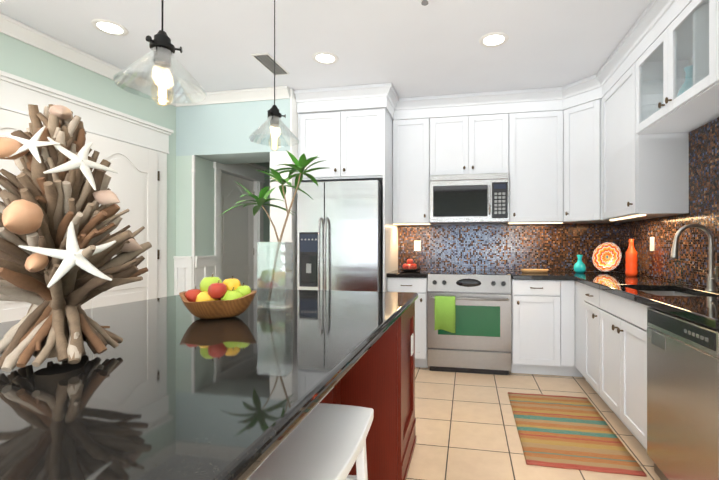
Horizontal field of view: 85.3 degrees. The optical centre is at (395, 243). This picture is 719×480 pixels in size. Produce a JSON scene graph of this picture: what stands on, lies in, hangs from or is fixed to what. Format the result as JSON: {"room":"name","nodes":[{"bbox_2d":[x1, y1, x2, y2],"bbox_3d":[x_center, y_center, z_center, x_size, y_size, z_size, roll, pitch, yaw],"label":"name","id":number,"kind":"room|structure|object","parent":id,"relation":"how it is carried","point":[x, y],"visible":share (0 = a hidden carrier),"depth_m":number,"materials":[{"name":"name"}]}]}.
{"room":"kitchen","nodes":[
{"label":"kitchen","id":0,"kind":"room"},
{"bbox_2d":[0,32,175,296],"bbox_3d":[-3.203,-0.143,0.559,0.120,2.700,7.250,0,0,15],"label":"wall","id":1,"kind":"structure","parent":0,"point":[19,58],"depth_m":3.19,"materials":[{"name":"green paint"}]},
{"bbox_2d":[0,109,42,322],"bbox_3d":[-2.552,0.159,2.589,0.076,2.078,0.766,0,0,15],"label":"closet door","id":2,"kind":"structure","parent":1,"relation":"in","point":[10,122],"depth_m":2.59,"materials":[{"name":"white wood"}]},
{"bbox_2d":[0,13,176,297],"bbox_3d":[-3.085,-0.142,0.641,0.065,2.698,6.870,0,0,15],"label":"trim","id":3,"kind":"structure","parent":1,"relation":"attached to","point":[18,94],"depth_m":3.13,"materials":[{"name":"white wood"}]},
{"bbox_2d":[81,132,159,309],"bbox_3d":[-2.349,0.160,3.340,0.076,2.078,0.766,0,0,15],"label":"closet door","id":4,"kind":"structure","parent":1,"relation":"in","point":[133,185],"depth_m":3.46,"materials":[{"name":"white wood"}]},
{"bbox_2d":[176,155,199,255],"bbox_3d":[-2.121,0.162,3.977,0.200,2.100,0.100,0,0,11],"label":"wall","id":5,"kind":"structure","parent":0,"point":[183,206],"depth_m":3.94,"materials":[{"name":"green paint"}]},
{"bbox_2d":[176,86,289,288],"bbox_3d":[-1.633,-0.138,3.813,1.260,2.698,0.085,0,0,11],"label":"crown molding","id":6,"kind":"structure","parent":5,"relation":"attached to","point":[245,95],"depth_m":3.81,"materials":[{"name":"white wood"}]},
{"bbox_2d":[176,98,289,163],"bbox_3d":[-1.578,-1.188,4.056,1.240,0.600,0.450,0,0,11],"label":"soffit beam","id":7,"kind":"structure","parent":0,"point":[221,133],"depth_m":3.85,"materials":[{"name":"teal paint"}]},
{"bbox_2d":[200,158,269,255],"bbox_3d":[-1.857,-0.137,5.175,0.120,2.700,2.350,0,0,11],"label":"wall","id":8,"kind":"structure","parent":0,"point":[206,208],"depth_m":4.14,"materials":[{"name":"paint"}]},
{"bbox_2d":[173,253,269,294],"bbox_3d":[-1.891,0.671,5.111,0.235,1.085,2.485,0,0,11],"label":"wainscoting","id":9,"kind":"structure","parent":8,"relation":"attached to","point":[204,267],"depth_m":3.92,"materials":[{"name":"white wood"}]},
{"bbox_2d":[221,172,253,288],"bbox_3d":[-1.944,0.193,4.741,0.038,2.015,0.786,0,0,11],"label":"hall door","id":10,"kind":"structure","parent":8,"relation":"in","point":[237,242],"depth_m":4.75,"materials":[{"name":"white wood"}]},
{"bbox_2d":[213,162,266,288],"bbox_3d":[-1.915,0.095,4.727,0.170,2.235,1.070,0,0,11],"label":"door frame","id":11,"kind":"structure","parent":8,"relation":"attached to","point":[248,171],"depth_m":4.65,"materials":[{"name":"white wood"}]},
{"bbox_2d":[0,0,651,97],"bbox_3d":[-0.460,-1.502,1.432,7.800,0.020,9.600,0,0,11],"label":"ceiling","id":12,"kind":"structure","parent":0,"point":[410,48],"depth_m":2.82,"materials":[{"name":"paint"}]},
{"bbox_2d":[91,19,127,35],"bbox_3d":[-1.967,-1.486,2.679,0.210,0.007,0.210,0,0,11],"label":"recessed light","id":13,"kind":"object","parent":12,"relation":"in","point":[109,27],"visible":1,"depth_m":2.67,"materials":[{"name":"white"}]},
{"bbox_2d":[113,0,206,105],"bbox_3d":[-0.756,-0.969,1.262,0.258,1.043,0.258,0,0,11],"label":"pendant light","id":14,"kind":"object","parent":12,"relation":"hanging from","point":[162,48],"visible":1,"depth_m":1.25,"materials":[{"name":"clear glass"}]},
{"bbox_2d":[251,52,288,75],"bbox_3d":[-1.031,-1.483,3.227,0.140,0.010,0.380,0,0,11],"label":"ceiling vent","id":15,"kind":"object","parent":12,"relation":"in","point":[265,60],"visible":0.94,"depth_m":3.19,"materials":[{"name":"white metal"}]},
{"bbox_2d":[249,0,298,150],"bbox_3d":[-0.645,-0.993,2.076,0.258,0.993,0.258,0,0,11],"label":"pendant light","id":16,"kind":"object","parent":12,"relation":"hanging from","point":[274,120],"visible":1,"depth_m":2.06,"materials":[{"name":"clear glass"}]},
{"bbox_2d":[312,52,338,64],"bbox_3d":[-0.562,-1.485,3.119,0.210,0.007,0.210,0,0,11],"label":"recessed light","id":17,"kind":"object","parent":12,"relation":"in","point":[327,58],"visible":1,"depth_m":3.11,"materials":[{"name":"white"}]},
{"bbox_2d":[421,0,427,5],"bbox_3d":[0.177,-1.468,2.340,0.070,0.044,0.070,0,0,11],"label":"detector","id":18,"kind":"object","parent":12,"relation":"attached to","point":[424,2],"visible":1,"depth_m":2.34,"materials":[{"name":"plastic"}]},
{"bbox_2d":[479,32,508,46],"bbox_3d":[0.718,-1.486,2.840,0.210,0.007,0.210,0,0,11],"label":"recessed light","id":19,"kind":"object","parent":12,"relation":"in","point":[494,39],"visible":1,"depth_m":2.83,"materials":[{"name":"white"}]},
{"bbox_2d":[432,223,609,271],"bbox_3d":[0.782,-0.138,4.301,3.310,2.700,0.100,0,0,11],"label":"wall","id":20,"kind":"structure","parent":0,"point":[479,224],"depth_m":4.26,"materials":[{"name":"tile"}]},
{"bbox_2d":[393,118,432,224],"bbox_3d":[0.191,-0.846,4.182,0.387,1.276,0.348,0,0,11],"label":"upper cabinet","id":21,"kind":"object","parent":20,"relation":"attached to","point":[410,136],"depth_m":4.02,"materials":[{"name":"white wood"}]},
{"bbox_2d":[429,114,512,223],"bbox_3d":[0.766,-0.846,4.075,0.902,1.276,0.348,0,0,11],"label":"upper cabinet","id":22,"kind":"object","parent":20,"relation":"attached to","point":[477,144],"depth_m":3.90,"materials":[{"name":"white wood"}]},
{"bbox_2d":[429,173,508,223],"bbox_3d":[0.757,-0.452,4.027,0.774,0.477,0.445,0,0,11],"label":"microwave","id":23,"kind":"object","parent":22,"relation":"attached to","point":[469,198],"visible":1,"depth_m":3.85,"materials":[{"name":"metal"}]},
{"bbox_2d":[398,223,617,271],"bbox_3d":[1.136,0.039,4.177,2.250,0.492,0.012,0,0,11],"label":"backsplash","id":24,"kind":"structure","parent":20,"relation":"attached to","point":[555,247],"depth_m":4.17,"materials":[{"name":"multicoloured tile"}]},
{"bbox_2d":[414,241,420,250],"bbox_3d":[0.244,0.025,4.333,0.070,0.115,0.008,0,0,11],"label":"electrical outlet","id":25,"kind":"object","parent":24,"relation":"attached to","point":[417,245],"visible":1,"depth_m":4.33,"materials":[{"name":"white plastic"}]},
{"bbox_2d":[509,111,560,223],"bbox_3d":[1.421,-0.846,3.930,0.558,1.276,0.392,0,0,11],"label":"upper cabinet","id":26,"kind":"object","parent":20,"relation":"attached to","point":[550,162],"depth_m":3.80,"materials":[{"name":"white wood"}]},
{"bbox_2d":[557,99,644,223],"bbox_3d":[1.896,-0.847,3.731,0.667,1.276,0.608,0,0,11],"label":"upper cabinet","id":27,"kind":"object","parent":20,"relation":"attached to","point":[579,128],"depth_m":3.61,"materials":[{"name":"white wood"}]},
{"bbox_2d":[294,0,691,119],"bbox_3d":[0.286,-1.389,2.816,2.840,0.198,2.345,0,0,11],"label":"crown molding","id":28,"kind":"structure","parent":27,"relation":"attached to","point":[655,20],"depth_m":3.72,"materials":[{"name":"white wood"}]},
{"bbox_2d":[618,117,718,289],"bbox_3d":[2.029,-0.243,2.644,0.012,1.053,2.700,0,0,11],"label":"backsplash","id":29,"kind":"structure","parent":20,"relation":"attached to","point":[691,267],"depth_m":2.66,"materials":[{"name":"tile"}]},
{"bbox_2d":[650,237,653,250],"bbox_3d":[2.126,0.003,3.220,0.008,0.115,0.070,0,0,11],"label":"outlet","id":30,"kind":"object","parent":29,"relation":"attached to","point":[651,243],"visible":1,"depth_m":3.21,"materials":[{"name":"white plastic"}]},
{"bbox_2d":[406,367,660,479],"bbox_3d":[-0.460,1.238,1.428,7.800,0.060,9.600,0,0,11],"label":"floor","id":31,"kind":"structure","parent":0,"point":[465,427],"depth_m":2.54,"materials":[{"name":"tile"}]},
{"bbox_2d":[247,403,373,479],"bbox_3d":[-0.259,0.904,1.213,0.275,0.610,0.490,0,0,11],"label":"stool","id":32,"kind":"object","parent":31,"relation":"on","point":[324,441],"visible":0.77,"depth_m":1.22,"materials":[{"name":"paint"}]},
{"bbox_2d":[248,297,417,479],"bbox_3d":[-0.751,0.775,1.284,1.323,0.864,2.510,0,0,11],"label":"kitchen island","id":33,"kind":"object","parent":31,"relation":"on","point":[383,380],"depth_m":1.92,"materials":[{"name":"red wood"}]},
{"bbox_2d":[0,289,417,479],"bbox_3d":[-0.870,0.323,1.302,1.578,0.040,2.600,0,0,11],"label":"island countertop","id":34,"kind":"structure","parent":33,"relation":"on","point":[183,395],"depth_m":0.82,"materials":[{"name":"black stone"}]},
{"bbox_2d":[0,104,151,371],"bbox_3d":[-0.875,-0.032,1.003,0.446,0.640,0.412,0,0,11],"label":"driftwood sculpture","id":35,"kind":"object","parent":34,"relation":"on","point":[60,246],"visible":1,"depth_m":0.94,"materials":[{"name":"brown wood"}]},
{"bbox_2d":[179,274,256,318],"bbox_3d":[-0.723,0.212,1.591,0.302,0.179,0.247,0,0,11],"label":"fruit bowl","id":36,"kind":"object","parent":34,"relation":"on","point":[212,297],"visible":1,"depth_m":1.54,"materials":[{"name":"brown wood"}]},
{"bbox_2d":[221,150,325,308],"bbox_3d":[-0.541,-0.069,1.838,0.485,0.742,0.351,0,0,11],"label":"vase","id":37,"kind":"object","parent":34,"relation":"on","point":[300,166],"visible":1,"depth_m":1.83,"materials":[{"name":"clear glass"}]},
{"bbox_2d":[297,180,382,291],"bbox_3d":[-0.488,0.302,4.007,0.800,1.780,0.863,0,0,11],"label":"refrigerator","id":38,"kind":"object","parent":31,"relation":"on","point":[339,235],"visible":0.56,"depth_m":3.65,"materials":[{"name":"metal"}]},
{"bbox_2d":[298,108,397,291],"bbox_3d":[-0.471,-0.136,4.099,0.880,2.696,0.752,0,0,11],"label":"tall cabinet","id":39,"kind":"object","parent":31,"relation":"on","point":[351,145],"visible":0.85,"depth_m":3.77,"materials":[{"name":"white wood"}]},
{"bbox_2d":[387,277,427,367],"bbox_3d":[0.165,0.769,4.042,0.386,0.884,0.628,0,0,11],"label":"base cabinet","id":40,"kind":"object","parent":31,"relation":"on","point":[418,285],"depth_m":3.72,"materials":[{"name":"white wood"}]},
{"bbox_2d":[387,269,431,277],"bbox_3d":[0.162,0.307,4.033,0.384,0.040,0.648,0,0,11],"label":"countertop","id":41,"kind":"structure","parent":40,"relation":"on","point":[422,273],"depth_m":3.73,"materials":[{"name":"black stone"}]},
{"bbox_2d":[399,258,420,270],"bbox_3d":[0.153,0.217,4.061,0.230,0.137,0.230,0,0,11],"label":"bowl","id":42,"kind":"object","parent":41,"relation":"on","point":[409,266],"visible":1,"depth_m":4.03,"materials":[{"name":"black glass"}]},
{"bbox_2d":[427,269,511,374],"bbox_3d":[0.731,0.749,3.886,0.770,0.926,0.712,0,0,11],"label":"range","id":43,"kind":"object","parent":31,"relation":"on","point":[469,321],"visible":1,"depth_m":3.61,"materials":[{"name":"metal"}]},
{"bbox_2d":[435,296,454,332],"bbox_3d":[0.459,0.654,3.603,0.191,0.333,0.056,0,0,11],"label":"towel","id":44,"kind":"object","parent":43,"relation":"hanging from","point":[444,305],"depth_m":3.58,"materials":[{"name":"green fabric"}]},
{"bbox_2d":[511,278,562,375],"bbox_3d":[1.330,0.769,3.825,0.416,0.884,0.628,0,0,11],"label":"base cabinet","id":45,"kind":"object","parent":31,"relation":"on","point":[543,327],"depth_m":3.52,"materials":[{"name":"white wood"}]},
{"bbox_2d":[563,280,582,376],"bbox_3d":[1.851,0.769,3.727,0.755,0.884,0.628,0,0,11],"label":"base cabinet","id":46,"kind":"object","parent":31,"relation":"on","point":[569,369],"depth_m":3.47,"materials":[{"name":"white wood"}]},
{"bbox_2d":[506,270,570,279],"bbox_3d":[1.374,0.306,3.804,0.508,0.040,0.654,0,0,11],"label":"countertop","id":47,"kind":"structure","parent":46,"relation":"on","point":[550,275],"depth_m":3.52,"materials":[{"name":"black stone"}]},
{"bbox_2d":[520,269,547,272],"bbox_3d":[1.372,0.270,3.834,0.270,0.032,0.135,0,0,11],"label":"wicker tray","id":48,"kind":"object","parent":47,"relation":"on","point":[534,270],"visible":1,"depth_m":3.79,"materials":[{"name":"brown wicker"}]},
{"bbox_2d":[559,271,718,329],"bbox_3d":[1.736,0.305,2.708,0.606,0.040,2.676,0,0,11],"label":"countertop","id":49,"kind":"structure","parent":46,"relation":"on","point":[701,306],"depth_m":2.31,"materials":[{"name":"black stone"}]},
{"bbox_2d":[573,255,585,272],"bbox_3d":[1.804,0.198,3.804,0.112,0.175,0.112,0,0,11],"label":"vase","id":50,"kind":"object","parent":49,"relation":"on","point":[579,266],"visible":1,"depth_m":3.77,"materials":[{"name":"ceramic"}]},
{"bbox_2d":[592,242,621,272],"bbox_3d":[2.117,0.146,3.844,0.130,0.303,0.294,14,-7,-30],"label":"decorative plate","id":51,"kind":"object","parent":49,"relation":"on","point":[606,256],"visible":1,"depth_m":3.82,"materials":[{"name":"orange ceramic"}]},
{"bbox_2d":[625,239,637,276],"bbox_3d":[2.064,0.122,3.400,0.097,0.325,0.097,0,0,11],"label":"vase","id":52,"kind":"object","parent":49,"relation":"on","point":[631,260],"visible":1,"depth_m":3.37,"materials":[{"name":"ceramic"}]},
{"bbox_2d":[639,290,693,295],"bbox_3d":[1.672,0.402,2.389,0.370,0.154,0.620,0,0,11],"label":"undermount sink","id":53,"kind":"object","parent":49,"relation":"in","point":[667,293],"visible":0.04,"depth_m":2.66,"materials":[{"name":"silver metal"}]},
{"bbox_2d":[670,223,717,290],"bbox_3d":[1.811,0.080,2.345,0.249,0.406,0.104,0,0,11],"label":"gooseneck faucet","id":54,"kind":"object","parent":49,"relation":"on","point":[712,278],"visible":1,"depth_m":2.35,"materials":[{"name":"silver metal"}]},
{"bbox_2d":[508,392,646,476],"bbox_3d":[1.104,1.204,2.575,0.596,0.013,1.030,0,0,11],"label":"striped rug","id":55,"kind":"object","parent":31,"relation":"on","point":[569,432],"visible":0.98,"depth_m":2.41,"materials":[{"name":"multicoloured fabric"}]},
{"bbox_2d":[583,284,689,420],"bbox_3d":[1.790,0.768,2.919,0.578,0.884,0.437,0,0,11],"label":"base cabinet","id":56,"kind":"object","parent":31,"relation":"on","point":[610,347],"depth_m":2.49,"materials":[{"name":"white wood"}]},
{"bbox_2d":[647,307,718,479],"bbox_3d":[1.547,0.767,1.691,0.590,0.882,0.598,0,0,11],"label":"dishwasher","id":57,"kind":"object","parent":31,"relation":"on","point":[682,398],"visible":0.98,"depth_m":1.70,"materials":[{"name":"metal"}]},
{"bbox_3d":[2.080,-0.140,2.558,0.120,2.700,2.850,0,0,11],"label":"wall","id":58,"kind":"structure","parent":0,"visible":0},
{"bbox_2d":[602,60,693,219],"bbox_3d":[1.934,-0.848,3.063,0.348,1.276,0.687,0,0,11],"label":"upper cabinet","id":59,"kind":"object","parent":58,"relation":"attached to","point":[660,100],"depth_m":2.73,"materials":[{"name":"white wood"}]},
{"bbox_2d":[638,0,718,63],"bbox_3d":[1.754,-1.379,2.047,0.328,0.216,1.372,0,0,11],"label":"upper cabinet","id":60,"kind":"object","parent":58,"relation":"attached to","point":[696,29],"depth_m":2.13,"materials":[{"name":"white wood"}]},
{"bbox_3d":[-0.881,-0.137,4.952,0.200,2.700,2.430,0,0,11],"label":"wall","id":61,"kind":"structure","parent":0,"visible":0},
{"bbox_2d":[270,88,297,289],"bbox_3d":[-1.090,-0.138,3.811,0.228,2.698,0.150,0,0,11],"label":"trim","id":62,"kind":"structure","parent":61,"relation":"attached to","point":[278,215],"depth_m":3.74,"materials":[{"name":"white wood"}]}
]}

